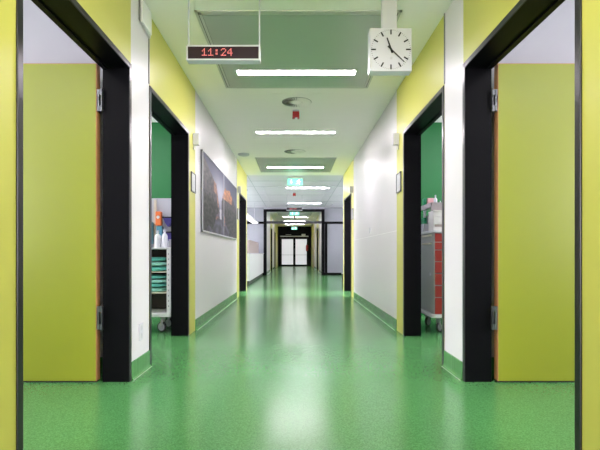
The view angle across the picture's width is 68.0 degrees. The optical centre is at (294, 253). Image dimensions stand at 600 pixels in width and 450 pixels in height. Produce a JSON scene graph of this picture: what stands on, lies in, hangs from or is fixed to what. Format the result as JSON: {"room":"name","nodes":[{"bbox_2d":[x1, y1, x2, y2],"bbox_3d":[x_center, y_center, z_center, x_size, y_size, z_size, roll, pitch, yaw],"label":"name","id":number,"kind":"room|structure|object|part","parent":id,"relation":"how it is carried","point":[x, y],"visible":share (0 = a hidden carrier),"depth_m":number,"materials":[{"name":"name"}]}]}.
{"room":"hospital interior","nodes":[
{"label":"hospital interior","id":0,"kind":"room"},
{"bbox_2d":[23,0,102,356],"bbox_3d":[-2.869,-0.515,3.430,3.022,2.860,0.120,0,0,0],"label":"wall","id":1,"kind":"structure","parent":0,"point":[44,41],"depth_m":3.37,"materials":[{"name":"white paint"}]},
{"bbox_2d":[100,357,102,374],"bbox_3d":[-2.869,0.850,3.364,3.022,0.129,0.012,0,0,0],"label":"baseboard","id":2,"kind":"structure","parent":1,"relation":"attached to","point":[101,358],"depth_m":3.36,"materials":[{"name":"green rubber"}]},
{"bbox_2d":[0,0,246,449],"bbox_3d":[-1.269,-0.515,3.535,0.178,2.860,15.070,0,0,0],"label":"wall","id":3,"kind":"structure","parent":0,"point":[212,258],"depth_m":3.37,"materials":[{"name":"white paint"}]},
{"bbox_2d":[16,0,131,449],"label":"door","id":4,"kind":"structure","parent":3,"relation":"in","point":[58,107],"depth_m":3.15,"materials":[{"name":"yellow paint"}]},
{"bbox_2d":[139,323,142,340],"bbox_3d":[-1.174,0.600,3.410,0.011,0.130,0.080,0,0,0],"label":"wall socket","id":5,"kind":"object","parent":3,"relation":"attached to","point":[140,324],"visible":1,"depth_m":3.40,"materials":[{"name":"white plastic"}]},
{"bbox_2d":[132,350,151,379],"bbox_3d":[-1.166,0.850,3.410,0.028,0.130,0.403,0,0,0],"label":"baseboard","id":6,"kind":"structure","parent":3,"relation":"attached to","point":[141,364],"depth_m":3.39,"materials":[{"name":"green plastic"}]},
{"bbox_2d":[139,0,151,37],"bbox_3d":[-1.165,-1.839,3.483,0.030,0.208,0.223,0,0,0],"label":"wall box","id":7,"kind":"object","parent":3,"relation":"attached to","point":[145,15],"visible":1,"depth_m":3.46,"materials":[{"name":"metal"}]},
{"bbox_2d":[148,38,149,83],"bbox_3d":[-1.177,-1.660,3.607,0.006,0.570,0.018,0,0,0],"label":"trim","id":8,"kind":"structure","parent":3,"relation":"attached to","point":[148,38],"depth_m":3.60,"materials":[{"name":"metal"}]},
{"bbox_2d":[149,85,188,364],"bbox_3d":[-1.268,-0.226,4.290,0.193,2.282,1.350,0,0,0],"label":"door","id":9,"kind":"structure","parent":3,"relation":"in","point":[158,109],"depth_m":4.93,"materials":[{"name":"black paint"}]},
{"bbox_2d":[191,171,195,193],"bbox_3d":[-1.172,-0.823,5.165,0.016,0.225,0.210,0,0,0],"label":"room sign","id":10,"kind":"object","parent":3,"relation":"attached to","point":[193,175],"visible":1,"depth_m":5.17,"materials":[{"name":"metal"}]},
{"bbox_2d":[193,133,199,149],"bbox_3d":[-1.145,-1.308,5.200,0.070,0.185,0.056,0,0,0],"label":"lamp","id":11,"kind":"object","parent":3,"relation":"attached to","point":[196,136],"visible":1,"depth_m":5.17,"materials":[{"name":"white plastic"}]},
{"bbox_2d":[195,292,237,329],"bbox_3d":[-1.166,0.850,7.195,0.028,0.130,3.790,0,0,0],"label":"baseboard","id":12,"kind":"structure","parent":3,"relation":"attached to","point":[206,317],"depth_m":6.45,"materials":[{"name":"green rubber"}]},
{"bbox_2d":[201,149,236,239],"bbox_3d":[-1.165,-0.792,7.265,0.030,1.035,3.330,0,0,0],"label":"picture","id":13,"kind":"object","parent":3,"relation":"attached to","point":[218,193],"visible":1,"depth_m":6.61,"materials":[{"name":"paper"}]},
{"bbox_3d":[-1.158,-0.797,6.449,0.004,1.001,1.671,0,0,0],"label":"print panel","id":14,"kind":"part","parent":13,"relation":"part of","materials":[{"name":"paper"}]},
{"bbox_3d":[-1.158,-0.797,8.111,0.004,1.001,1.611,0,0,0],"label":"print panel","id":15,"kind":"part","parent":13,"relation":"part of","materials":[{"name":"grey paper"}]},
{"bbox_2d":[236,158,236,291],"bbox_3d":[-1.177,-0.515,9.092,0.005,2.860,0.035,0,0,0],"label":"trim","id":16,"kind":"structure","parent":3,"relation":"attached to","point":[236,158],"depth_m":9.07,"materials":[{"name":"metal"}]},
{"bbox_2d":[239,193,245,295],"bbox_3d":[-1.268,-0.205,10.170,0.193,2.240,1.340,0,0,0],"label":"door","id":17,"kind":"structure","parent":3,"relation":"in","point":[242,200],"depth_m":10.80,"materials":[{"name":"black paint"}]},
{"bbox_2d":[152,122,170,197],"bbox_3d":[-2.869,-0.515,6.660,3.022,2.860,0.120,0,0,0],"label":"wall","id":18,"kind":"structure","parent":0,"point":[161,138],"depth_m":6.60,"materials":[{"name":"paint"}]},
{"bbox_2d":[247,208,263,272],"bbox_3d":[-3.700,-0.515,18.960,4.800,2.860,0.120,0,0,0],"label":"wall","id":19,"kind":"structure","parent":0,"point":[255,232],"depth_m":18.90,"materials":[{"name":"white paint"}]},
{"bbox_2d":[267,224,277,271],"bbox_3d":[-1.269,-0.515,25.500,0.178,2.860,13.000,0,0,0],"label":"wall","id":20,"kind":"structure","parent":0,"point":[274,227],"depth_m":23.03,"materials":[{"name":"white paint"}]},
{"bbox_2d":[271,228,271,270],"bbox_3d":[-1.268,-0.205,22.900,0.193,2.240,1.400,0,0,0],"label":"door","id":21,"kind":"structure","parent":20,"relation":"in","point":[271,228],"depth_m":23.56,"materials":[{"name":"black paint"}]},
{"bbox_2d":[274,231,275,268],"bbox_3d":[-1.268,-0.205,27.100,0.193,2.240,1.400,0,0,0],"label":"door","id":22,"kind":"structure","parent":20,"relation":"in","point":[274,231],"depth_m":26.40,"materials":[{"name":"black paint"}]},
{"bbox_2d":[264,208,323,208],"bbox_3d":[-0.010,-1.907,18.950,2.580,0.075,0.100,0,0,0],"label":"wall","id":23,"kind":"structure","parent":0,"point":[264,208],"depth_m":18.90,"materials":[{"name":"grey paint"}]},
{"bbox_2d":[278,226,310,265],"bbox_3d":[0.000,-0.515,32.100,8.400,2.860,0.200,0,0,0],"label":"wall","id":24,"kind":"structure","parent":0,"point":[282,230],"depth_m":32.00,"materials":[{"name":"black paint"}]},
{"bbox_2d":[280,234,308,265],"bbox_3d":[0.000,-0.240,31.905,2.120,2.310,0.190,0,0,0],"label":"door","id":25,"kind":"structure","parent":24,"relation":"in","point":[293,252],"depth_m":31.94,"materials":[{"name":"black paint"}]},
{"bbox_3d":[-0.492,-0.120,31.950,0.815,1.830,0.020,0,0,0],"label":"pane","id":26,"kind":"part","parent":25,"relation":"part of","materials":[{"name":"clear glass"}]},
{"bbox_3d":[0.492,-0.120,31.950,0.815,1.830,0.020,0,0,0],"label":"pane","id":27,"kind":"part","parent":25,"relation":"part of","materials":[{"name":"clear glass"}]},
{"bbox_2d":[144,0,452,225],"bbox_3d":[-0.800,-2.005,14.150,10.800,0.120,36.300,0,0,0],"label":"ceiling","id":28,"kind":"structure","parent":0,"point":[238,113],"depth_m":6.01,"materials":[{"name":"white paint"}]},
{"bbox_2d":[186,0,260,63],"bbox_3d":[-0.511,-1.668,3.235,0.554,0.554,0.071,0,0,0],"label":"digital display","id":29,"kind":"object","parent":28,"relation":"hanging from","point":[195,54],"visible":1,"depth_m":3.20,"materials":[{"name":"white plastic"}]},
{"bbox_3d":[-0.768,-1.722,3.235,0.040,0.446,0.040,0,0,0],"label":"rod","id":30,"kind":"part","parent":29,"relation":"part of","materials":[{"name":"white plastic"}]},
{"bbox_3d":[-0.254,-1.722,3.235,0.040,0.446,0.040,0,0,0],"label":"rod","id":31,"kind":"part","parent":29,"relation":"part of","materials":[{"name":"white plastic"}]},
{"bbox_2d":[238,153,248,156],"bbox_3d":[-0.990,-1.927,8.700,0.224,0.035,0.224,0,0,0],"label":"ceiling speaker","id":32,"kind":"object","parent":28,"relation":"attached to","point":[239,154],"visible":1,"depth_m":8.64,"materials":[{"name":"white plastic"}]},
{"bbox_2d":[247,203,257,223],"bbox_3d":[-1.540,-1.564,15.550,0.240,0.762,4.100,0,0,0],"label":"pendant light","id":33,"kind":"object","parent":28,"relation":"hanging from","point":[250,218],"visible":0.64,"depth_m":16.00,"materials":[{"name":"white"}]},
{"bbox_2d":[247,215,257,223],"bbox_3d":[-1.540,-1.187,15.550,0.200,0.007,4.000,0,0,0],"label":"diffuser","id":34,"kind":"object","parent":33,"relation":"attached to","point":[249,217],"depth_m":15.57,"materials":[{"name":"white"}]},
{"bbox_2d":[286,195,302,210],"bbox_3d":[0.005,-1.692,14.935,0.554,0.505,0.071,0,0,0],"label":"digital display","id":35,"kind":"object","parent":28,"relation":"hanging from","point":[288,208],"visible":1,"depth_m":14.90,"materials":[{"name":"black plastic"}]},
{"bbox_2d":[278,148,311,154],"bbox_3d":[0.010,-1.939,8.480,0.620,0.012,0.620,0,0,0],"label":"ceiling vent","id":36,"kind":"object","parent":28,"relation":"in","point":[282,151],"visible":1,"depth_m":8.45,"materials":[{"name":"white metal"}]},
{"bbox_2d":[287,176,302,184],"bbox_3d":[0.020,-1.833,11.225,0.386,0.225,0.050,0,0,0],"label":"exit sign","id":37,"kind":"object","parent":28,"relation":"hanging from","point":[294,180],"visible":1,"depth_m":11.22,"materials":[{"name":"teal plastic"}]},
{"bbox_3d":[0.020,-1.805,11.225,0.386,0.170,0.014,0,0,0],"label":"light plate","id":38,"kind":"part","parent":37,"relation":"part of","materials":[{"name":"teal plastic"}]},
{"bbox_2d":[261,186,328,206],"bbox_3d":[0.015,-1.944,15.700,1.954,0.022,5.600,0,0,0],"label":"trim","id":39,"kind":"structure","parent":28,"relation":"attached to","point":[261,186],"depth_m":12.90,"materials":[{"name":"metal"}]},
{"bbox_2d":[256,131,334,133],"bbox_3d":[0.020,-1.940,7.120,1.266,0.009,0.126,0,0,0],"label":"recessed light","id":40,"kind":"object","parent":28,"relation":"in","point":[257,132],"visible":1,"depth_m":7.12,"materials":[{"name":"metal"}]},
{"bbox_2d":[257,132,334,132],"bbox_3d":[0.020,-1.940,7.120,1.250,0.005,0.110,0,0,0],"label":"diffuser","id":41,"kind":"object","parent":40,"relation":"attached to","point":[257,132],"depth_m":7.12,"materials":[{"name":"white plastic"}]},
{"bbox_2d":[292,110,298,118],"bbox_3d":[0.022,-1.889,6.050,0.096,0.112,0.096,0,0,0],"label":"fire alarm","id":42,"kind":"object","parent":28,"relation":"attached to","point":[295,115],"visible":1,"depth_m":6.01,"materials":[{"name":"red plastic"}]},
{"bbox_2d":[255,158,336,171],"bbox_3d":[0.030,-1.939,9.820,1.660,0.012,1.600,0,0,0],"label":"ceiling panel","id":43,"kind":"object","parent":28,"relation":"attached to","point":[328,163],"visible":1,"depth_m":9.57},
{"bbox_2d":[267,166,323,167],"bbox_3d":[0.020,-1.929,9.950,1.266,0.009,0.126,0,0,0],"label":"ceiling light","id":44,"kind":"object","parent":43,"relation":"attached to","point":[267,166],"visible":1,"depth_m":9.89,"materials":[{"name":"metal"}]},
{"bbox_2d":[267,167,322,167],"bbox_3d":[0.020,-1.929,9.950,1.250,0.005,0.110,0,0,0],"label":"diffuser","id":45,"kind":"object","parent":44,"relation":"attached to","point":[267,167],"depth_m":9.97,"materials":[{"name":"white plastic"}]},
{"bbox_2d":[272,94,320,109],"bbox_3d":[0.030,-1.939,5.710,0.600,0.012,0.600,0,0,0],"label":"ceiling vent","id":46,"kind":"object","parent":28,"relation":"in","point":[296,101],"visible":1,"depth_m":5.68,"materials":[{"name":"white metal"}]},
{"bbox_2d":[194,10,401,87],"bbox_3d":[0.030,-1.939,4.383,1.660,0.012,1.654,0,0,0],"label":"ceiling panel","id":47,"kind":"object","parent":28,"relation":"attached to","point":[289,39],"visible":0.81,"depth_m":4.04,"materials":[{"name":"green paint"}]},
{"bbox_2d":[236,70,355,74],"bbox_3d":[0.020,-1.929,4.740,1.266,0.009,0.126,0,0,0],"label":"ceiling light","id":48,"kind":"object","parent":47,"relation":"attached to","point":[239,72],"visible":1,"depth_m":4.74,"materials":[{"name":"plastic"}]},
{"bbox_2d":[288,203,320,203],"bbox_3d":[0.400,-1.940,17.200,1.266,0.009,0.106,0,0,0],"label":"recessed light","id":49,"kind":"object","parent":28,"relation":"in","point":[288,203],"visible":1,"depth_m":17.24,"materials":[{"name":"plastic"}]},
{"bbox_2d":[368,0,411,75],"bbox_3d":[0.695,-1.629,3.239,0.302,0.633,0.097,0,0,0],"label":"clock","id":50,"kind":"object","parent":28,"relation":"hanging from","point":[389,46],"visible":1,"depth_m":3.20,"materials":[{"name":"white plastic"}]},
{"bbox_3d":[0.690,-1.784,3.247,0.106,0.323,0.050,0,0,0],"label":"stem","id":51,"kind":"part","parent":50,"relation":"part of","materials":[{"name":"white plastic"}]},
{"bbox_2d":[23,266,574,449],"bbox_3d":[-0.800,0.975,14.150,10.800,0.120,36.300,0,0,0],"label":"floor","id":52,"kind":"structure","parent":0,"point":[294,362],"depth_m":2.89,"materials":[{"name":"green plastic"}]},
{"bbox_2d":[152,198,170,331],"bbox_3d":[-1.738,0.115,5.325,0.645,1.600,0.430,0,0,0],"label":"trolley","id":53,"kind":"object","parent":52,"relation":"on","point":[161,301],"visible":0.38,"depth_m":5.51,"materials":[{"name":"grey plastic"}]},
{"bbox_2d":[152,222,153,243],"bbox_3d":[-1.770,-0.250,5.482,0.060,0.270,0.075,0,0,0],"label":"dispenser","id":54,"kind":"object","parent":53,"relation":"attached to","point":[152,222],"visible":0.31,"depth_m":5.48,"materials":[{"name":"blue plastic"}]},
{"bbox_3d":[-1.723,-0.367,5.513,0.030,0.595,0.015,0,0,0],"label":"rail","id":55,"kind":"part","parent":53,"relation":"part of","materials":[{"name":"silver metal"}]},
{"bbox_2d":[155,230,160,246],"bbox_3d":[-1.600,-0.170,5.220,0.072,0.200,0.072,0,0,0],"label":"bottle","id":56,"kind":"object","parent":53,"relation":"on","point":[157,236],"visible":0.8,"depth_m":5.19,"materials":[{"name":"white plastic"}]},
{"bbox_2d":[156,211,161,225],"bbox_3d":[-1.667,-0.430,5.482,0.065,0.170,0.076,0,0,0],"label":"glove box","id":57,"kind":"object","parent":53,"relation":"attached to","point":[158,213],"visible":1,"depth_m":5.45,"materials":[{"name":"orange cardboard"}]},
{"bbox_2d":[152,266,166,270],"bbox_3d":[-1.680,0.177,5.315,0.400,0.058,0.330,0,0,0],"label":"pack","id":58,"kind":"object","parent":53,"relation":"on","point":[154,268],"visible":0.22,"depth_m":5.16},
{"bbox_2d":[152,261,166,265],"bbox_3d":[-1.680,0.119,5.310,0.380,0.050,0.340,0,0,0],"label":"pack","id":59,"kind":"object","parent":58,"relation":"on","point":[154,263],"visible":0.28,"depth_m":5.16},
{"bbox_2d":[152,257,166,260],"bbox_3d":[-1.695,0.066,5.320,0.370,0.046,0.320,0,0,0],"label":"pack","id":60,"kind":"object","parent":59,"relation":"on","point":[153,258],"visible":0.4,"depth_m":5.19},
{"bbox_2d":[152,286,166,291],"bbox_3d":[-1.683,0.421,5.315,0.395,0.050,0.330,0,0,0],"label":"pack","id":61,"kind":"object","parent":53,"relation":"on","point":[154,289],"visible":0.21,"depth_m":5.17},
{"bbox_2d":[152,282,166,286],"bbox_3d":[-1.690,0.369,5.310,0.380,0.044,0.340,0,0,0],"label":"pack","id":62,"kind":"object","parent":61,"relation":"on","point":[164,283],"visible":0.27,"depth_m":5.16},
{"bbox_2d":[152,278,166,282],"bbox_3d":[-1.675,0.320,5.315,0.390,0.046,0.330,0,0,0],"label":"pack","id":63,"kind":"object","parent":62,"relation":"on","point":[155,280],"visible":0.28,"depth_m":5.17},
{"bbox_2d":[152,274,166,278],"bbox_3d":[-1.688,0.273,5.315,0.385,0.041,0.330,0,0,0],"label":"pack","id":64,"kind":"object","parent":63,"relation":"on","point":[153,275],"visible":0.32,"depth_m":5.19},
{"bbox_2d":[152,270,166,272],"bbox_3d":[-1.738,0.214,5.321,0.535,0.012,0.378,0,0,0],"label":"shelf","id":65,"kind":"object","parent":53,"relation":"attached to","point":[166,270],"depth_m":5.14,"materials":[{"name":"beige plastic"}]},
{"bbox_3d":[-1.738,0.317,5.518,0.535,0.733,0.015,0,0,0],"label":"panel","id":66,"kind":"part","parent":53,"relation":"part of","materials":[{"name":"black plastic"}]},
{"bbox_2d":[156,226,163,238],"bbox_3d":[-1.655,-0.260,5.482,0.070,0.150,0.075,0,0,0],"label":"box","id":67,"kind":"object","parent":53,"relation":"attached to","point":[160,228],"visible":0.59,"depth_m":5.45,"materials":[{"name":"blue plastic"}]},
{"bbox_2d":[152,247,170,248],"bbox_3d":[-1.738,-0.060,5.325,0.645,0.020,0.430,0,0,0],"label":"countertop","id":68,"kind":"structure","parent":53,"relation":"on","point":[152,247],"depth_m":5.11,"materials":[{"name":"white plastic"}]},
{"bbox_2d":[162,230,167,246],"bbox_3d":[-1.520,-0.175,5.220,0.068,0.210,0.068,0,0,0],"label":"bottle","id":69,"kind":"object","parent":53,"relation":"on","point":[164,235],"visible":0.84,"depth_m":5.19,"materials":[{"name":"white plastic"}]},
{"bbox_2d":[162,217,170,226],"bbox_3d":[-1.548,-0.388,5.470,0.125,0.121,0.100,0,0,0],"label":"holder","id":70,"kind":"object","parent":53,"relation":"attached to","point":[167,220],"visible":0.66,"depth_m":5.43,"materials":[{"name":"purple plastic"}]},
{"bbox_2d":[163,231,170,238],"bbox_3d":[-1.538,-0.208,5.470,0.125,0.121,0.100,0,0,0],"label":"holder","id":71,"kind":"object","parent":53,"relation":"attached to","point":[168,233],"visible":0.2,"depth_m":5.43,"materials":[{"name":"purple plastic"}]},
{"bbox_2d":[247,240,263,284],"bbox_3d":[-1.620,0.235,15.750,0.700,1.360,5.740,0,0,0],"label":"reception desk","id":72,"kind":"object","parent":52,"relation":"on","point":[254,258],"visible":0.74,"depth_m":14.79,"materials":[{"name":"white plastic"}]},
{"bbox_2d":[247,254,262,280],"bbox_3d":[-1.620,0.407,15.750,0.660,0.785,5.700,0,0,0],"label":"wall","id":73,"kind":"structure","parent":72,"relation":"on","point":[254,261],"depth_m":14.42,"materials":[{"name":"white paint"}]},
{"bbox_2d":[264,209,324,274],"bbox_3d":[-0.010,-0.477,18.800,2.570,2.784,0.160,0,0,0],"label":"door frame","id":74,"kind":"structure","parent":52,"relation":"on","point":[271,216],"depth_m":18.74,"materials":[{"name":"black paint"}]},
{"bbox_3d":[-1.230,-0.477,18.800,0.130,2.784,0.120,0,0,0],"label":"post","id":75,"kind":"part","parent":74,"relation":"part of","materials":[{"name":"black metal"}]},
{"bbox_3d":[-0.010,-1.561,18.795,2.310,0.402,0.010,0,0,0],"label":"transom glass","id":76,"kind":"part","parent":74,"relation":"part of","materials":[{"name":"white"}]},
{"bbox_3d":[-0.010,-1.815,18.800,2.310,0.107,0.120,0,0,0],"label":"rail","id":77,"kind":"part","parent":74,"relation":"part of","materials":[{"name":"black metal"}]},
{"bbox_3d":[-0.010,-1.310,18.800,2.310,0.100,0.160,0,0,0],"label":"transom rail","id":78,"kind":"part","parent":74,"relation":"part of","materials":[{"name":"metal"}]},
{"bbox_3d":[1.210,-0.477,18.800,0.130,2.784,0.120,0,0,0],"label":"post","id":79,"kind":"part","parent":74,"relation":"part of","materials":[{"name":"black metal"}]},
{"bbox_2d":[421,202,441,331],"bbox_3d":[1.929,0.158,5.380,0.703,1.515,0.600,0,0,0],"label":"trolley","id":80,"kind":"object","parent":52,"relation":"on","point":[431,241],"visible":0.44,"depth_m":5.21,"materials":[{"name":"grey plastic"}]},
{"bbox_2d":[421,224,427,231],"bbox_3d":[1.630,-0.320,5.570,0.060,0.097,0.140,0,0,0],"label":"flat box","id":81,"kind":"object","parent":80,"relation":"on","point":[424,227],"visible":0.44,"depth_m":5.50,"materials":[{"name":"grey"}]},
{"bbox_2d":[421,218,426,223],"bbox_3d":[1.623,-0.407,5.570,0.043,0.076,0.100,0,0,0],"label":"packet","id":82,"kind":"object","parent":81,"relation":"on","point":[423,220],"visible":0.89,"depth_m":5.52,"materials":[{"name":"green plastic"}]},
{"bbox_2d":[422,198,426,205],"bbox_3d":[1.630,-0.620,5.565,0.036,0.130,0.070,0,0,0],"label":"carton","id":83,"kind":"object","parent":80,"relation":"on","point":[424,201],"visible":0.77,"depth_m":5.53,"materials":[{"name":"green cardboard"}]},
{"bbox_2d":[427,198,433,203],"bbox_3d":[1.704,-0.620,5.550,0.103,0.130,0.100,0,0,0],"label":"carton","id":84,"kind":"object","parent":80,"relation":"on","point":[429,200],"visible":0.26,"depth_m":5.50,"materials":[{"name":"pink cardboard"}]},
{"bbox_2d":[421,230,441,234],"bbox_3d":[1.929,-0.255,5.378,0.683,0.030,0.585,0,0,0],"label":"countertop","id":85,"kind":"structure","parent":80,"relation":"on","point":[431,231],"depth_m":5.13,"materials":[{"name":"white plastic"}]},
{"bbox_2d":[421,202,441,210],"bbox_3d":[1.929,-0.542,5.430,0.643,0.115,0.420,0,0,0],"label":"shelf","id":86,"kind":"object","parent":80,"relation":"attached to","point":[431,206],"depth_m":5.22,"materials":[{"name":"plastic"}]},
{"bbox_2d":[421,309,441,317],"bbox_3d":[1.929,0.720,5.380,0.703,0.040,0.600,0,0,0],"label":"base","id":87,"kind":"object","parent":80,"relation":"on","point":[432,314],"depth_m":5.15,"materials":[{"name":"white plastic"}]},
{"bbox_2d":[428,210,441,230],"bbox_3d":[1.680,-0.384,5.210,0.160,0.227,0.200,0,0,0],"label":"box","id":88,"kind":"object","parent":80,"relation":"on","point":[435,216],"visible":0.64,"depth_m":5.12,"materials":[{"name":"white cardboard"}]},
{"bbox_3d":[1.929,0.602,5.110,0.627,0.186,0.020,0,0,0],"label":"drawer","id":89,"kind":"part","parent":80,"relation":"part of","materials":[{"name":"red plastic"}]},
{"bbox_3d":[1.929,0.435,5.110,0.627,0.129,0.020,0,0,0],"label":"drawer","id":90,"kind":"part","parent":80,"relation":"part of","materials":[{"name":"red plastic"}]},
{"bbox_3d":[1.929,0.298,5.110,0.627,0.128,0.020,0,0,0],"label":"drawer","id":91,"kind":"part","parent":80,"relation":"part of","materials":[{"name":"red plastic"}]},
{"bbox_3d":[1.929,0.161,5.110,0.627,0.128,0.020,0,0,0],"label":"drawer","id":92,"kind":"part","parent":80,"relation":"part of","materials":[{"name":"red plastic"}]},
{"bbox_3d":[1.929,0.026,5.110,0.627,0.124,0.020,0,0,0],"label":"drawer","id":93,"kind":"part","parent":80,"relation":"part of","materials":[{"name":"red plastic"}]},
{"bbox_3d":[1.929,-0.086,5.110,0.627,0.081,0.020,0,0,0],"label":"drawer","id":94,"kind":"part","parent":80,"relation":"part of","materials":[{"name":"red plastic"}]},
{"bbox_3d":[1.929,-0.183,5.110,0.627,0.096,0.020,0,0,0],"label":"drawer","id":95,"kind":"part","parent":80,"relation":"part of","materials":[{"name":"red plastic"}]},
{"bbox_2d":[311,224,320,269],"bbox_3d":[1.309,-0.515,25.500,0.178,2.860,13.000,0,0,0],"label":"wall","id":96,"kind":"structure","parent":0,"point":[314,227],"depth_m":24.45,"materials":[{"name":"white paint"}]},
{"bbox_2d":[313,233,313,267],"bbox_3d":[1.308,-0.205,28.100,0.193,2.240,1.400,0,0,0],"label":"door","id":97,"kind":"structure","parent":96,"relation":"in","point":[313,233],"depth_m":28.28,"materials":[{"name":"black paint"}]},
{"bbox_2d":[317,228,317,269],"bbox_3d":[1.308,-0.205,23.375,0.193,2.240,1.350,0,0,0],"label":"door","id":98,"kind":"structure","parent":96,"relation":"in","point":[317,228],"depth_m":24.01,"materials":[{"name":"black paint"}]},
{"bbox_2d":[324,208,342,272],"bbox_3d":[2.890,-0.515,18.960,3.220,2.860,0.120,0,0,0],"label":"wall","id":99,"kind":"structure","parent":0,"point":[334,231],"depth_m":18.90,"materials":[{"name":"white paint"}]},
{"bbox_2d":[325,222,342,274],"bbox_3d":[2.890,-0.220,18.880,3.220,2.270,0.040,0,0,0],"label":"trim","id":100,"kind":"structure","parent":99,"relation":"attached to","point":[326,223],"depth_m":18.86,"materials":[{"name":"black paint"}]},
{"bbox_2d":[421,122,441,314],"bbox_3d":[2.909,-0.515,6.660,3.022,2.860,0.120,0,0,0],"label":"wall","id":101,"kind":"structure","parent":0,"point":[431,139],"depth_m":6.60,"materials":[{"name":"paint"}]},
{"bbox_2d":[343,0,599,449],"bbox_3d":[1.309,-0.515,3.535,0.178,2.860,15.070,0,0,0],"label":"wall","id":102,"kind":"structure","parent":0,"point":[376,261],"depth_m":3.45,"materials":[{"name":"white paint"}]},
{"bbox_2d":[247,175,342,205],"bbox_3d":[-0.800,-1.949,14.890,10.400,0.012,7.620,0,0,0],"label":"trim","id":103,"kind":"structure","parent":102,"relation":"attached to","point":[247,175],"depth_m":13.42,"materials":[{"name":"grey laminate"}]},
{"bbox_2d":[344,193,350,290],"bbox_3d":[1.308,-0.205,10.170,0.193,2.240,1.340,0,0,0],"label":"door","id":104,"kind":"structure","parent":102,"relation":"in","point":[347,201],"depth_m":10.80,"materials":[{"name":"black paint"}]},
{"bbox_2d":[349,186,352,194],"bbox_3d":[1.185,-1.308,9.280,0.070,0.185,0.056,0,0,0],"label":"lamp","id":105,"kind":"object","parent":102,"relation":"attached to","point":[350,187],"visible":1,"depth_m":9.25,"materials":[{"name":"white plastic"}]},
{"bbox_2d":[353,292,396,329],"bbox_3d":[1.206,0.850,7.195,0.028,0.130,3.790,0,0,0],"label":"baseboard","id":106,"kind":"structure","parent":102,"relation":"attached to","point":[385,317],"depth_m":6.42,"materials":[{"name":"green plastic"}]},
{"bbox_2d":[392,133,398,149],"bbox_3d":[1.185,-1.308,5.200,0.070,0.185,0.056,0,0,0],"label":"lamp","id":107,"kind":"object","parent":102,"relation":"attached to","point":[395,136],"visible":1,"depth_m":5.17,"materials":[{"name":"white plastic"}]},
{"bbox_2d":[396,171,401,193],"bbox_3d":[1.212,-0.823,5.165,0.016,0.225,0.210,0,0,0],"label":"room sign","id":108,"kind":"object","parent":102,"relation":"attached to","point":[398,175],"visible":1,"depth_m":5.12,"materials":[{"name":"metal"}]},
{"bbox_2d":[403,85,443,364],"bbox_3d":[1.308,-0.226,4.290,0.193,2.282,1.350,0,0,0],"label":"door","id":109,"kind":"structure","parent":102,"relation":"in","point":[433,110],"depth_m":4.93,"materials":[{"name":"black paint"}]},
{"bbox_2d":[444,13,444,83],"bbox_3d":[1.217,-1.660,3.607,0.006,0.570,0.018,0,0,0],"label":"trim","id":110,"kind":"structure","parent":102,"relation":"attached to","point":[444,13],"depth_m":3.60,"materials":[{"name":"metal"}]},
{"bbox_2d":[442,350,461,379],"bbox_3d":[1.206,0.850,3.410,0.028,0.130,0.403,0,0,0],"label":"baseboard","id":111,"kind":"structure","parent":102,"relation":"attached to","point":[453,365],"depth_m":3.39,"materials":[{"name":"green plastic"}]},
{"bbox_2d":[462,0,581,449],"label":"door","id":112,"kind":"structure","parent":102,"relation":"in","point":[537,107],"depth_m":3.15,"materials":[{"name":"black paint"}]},
{"bbox_2d":[492,0,574,356],"bbox_3d":[2.909,-0.515,3.430,3.022,2.860,0.120,0,0,0],"label":"wall","id":113,"kind":"structure","parent":0,"point":[553,40],"depth_m":3.37,"materials":[{"name":"white paint"}]},
{"bbox_2d":[492,357,493,374],"bbox_3d":[2.909,0.850,3.364,3.022,0.129,0.012,0,0,0],"label":"baseboard","id":114,"kind":"structure","parent":113,"relation":"attached to","point":[492,357],"depth_m":3.36,"materials":[{"name":"green rubber"}]}
]}

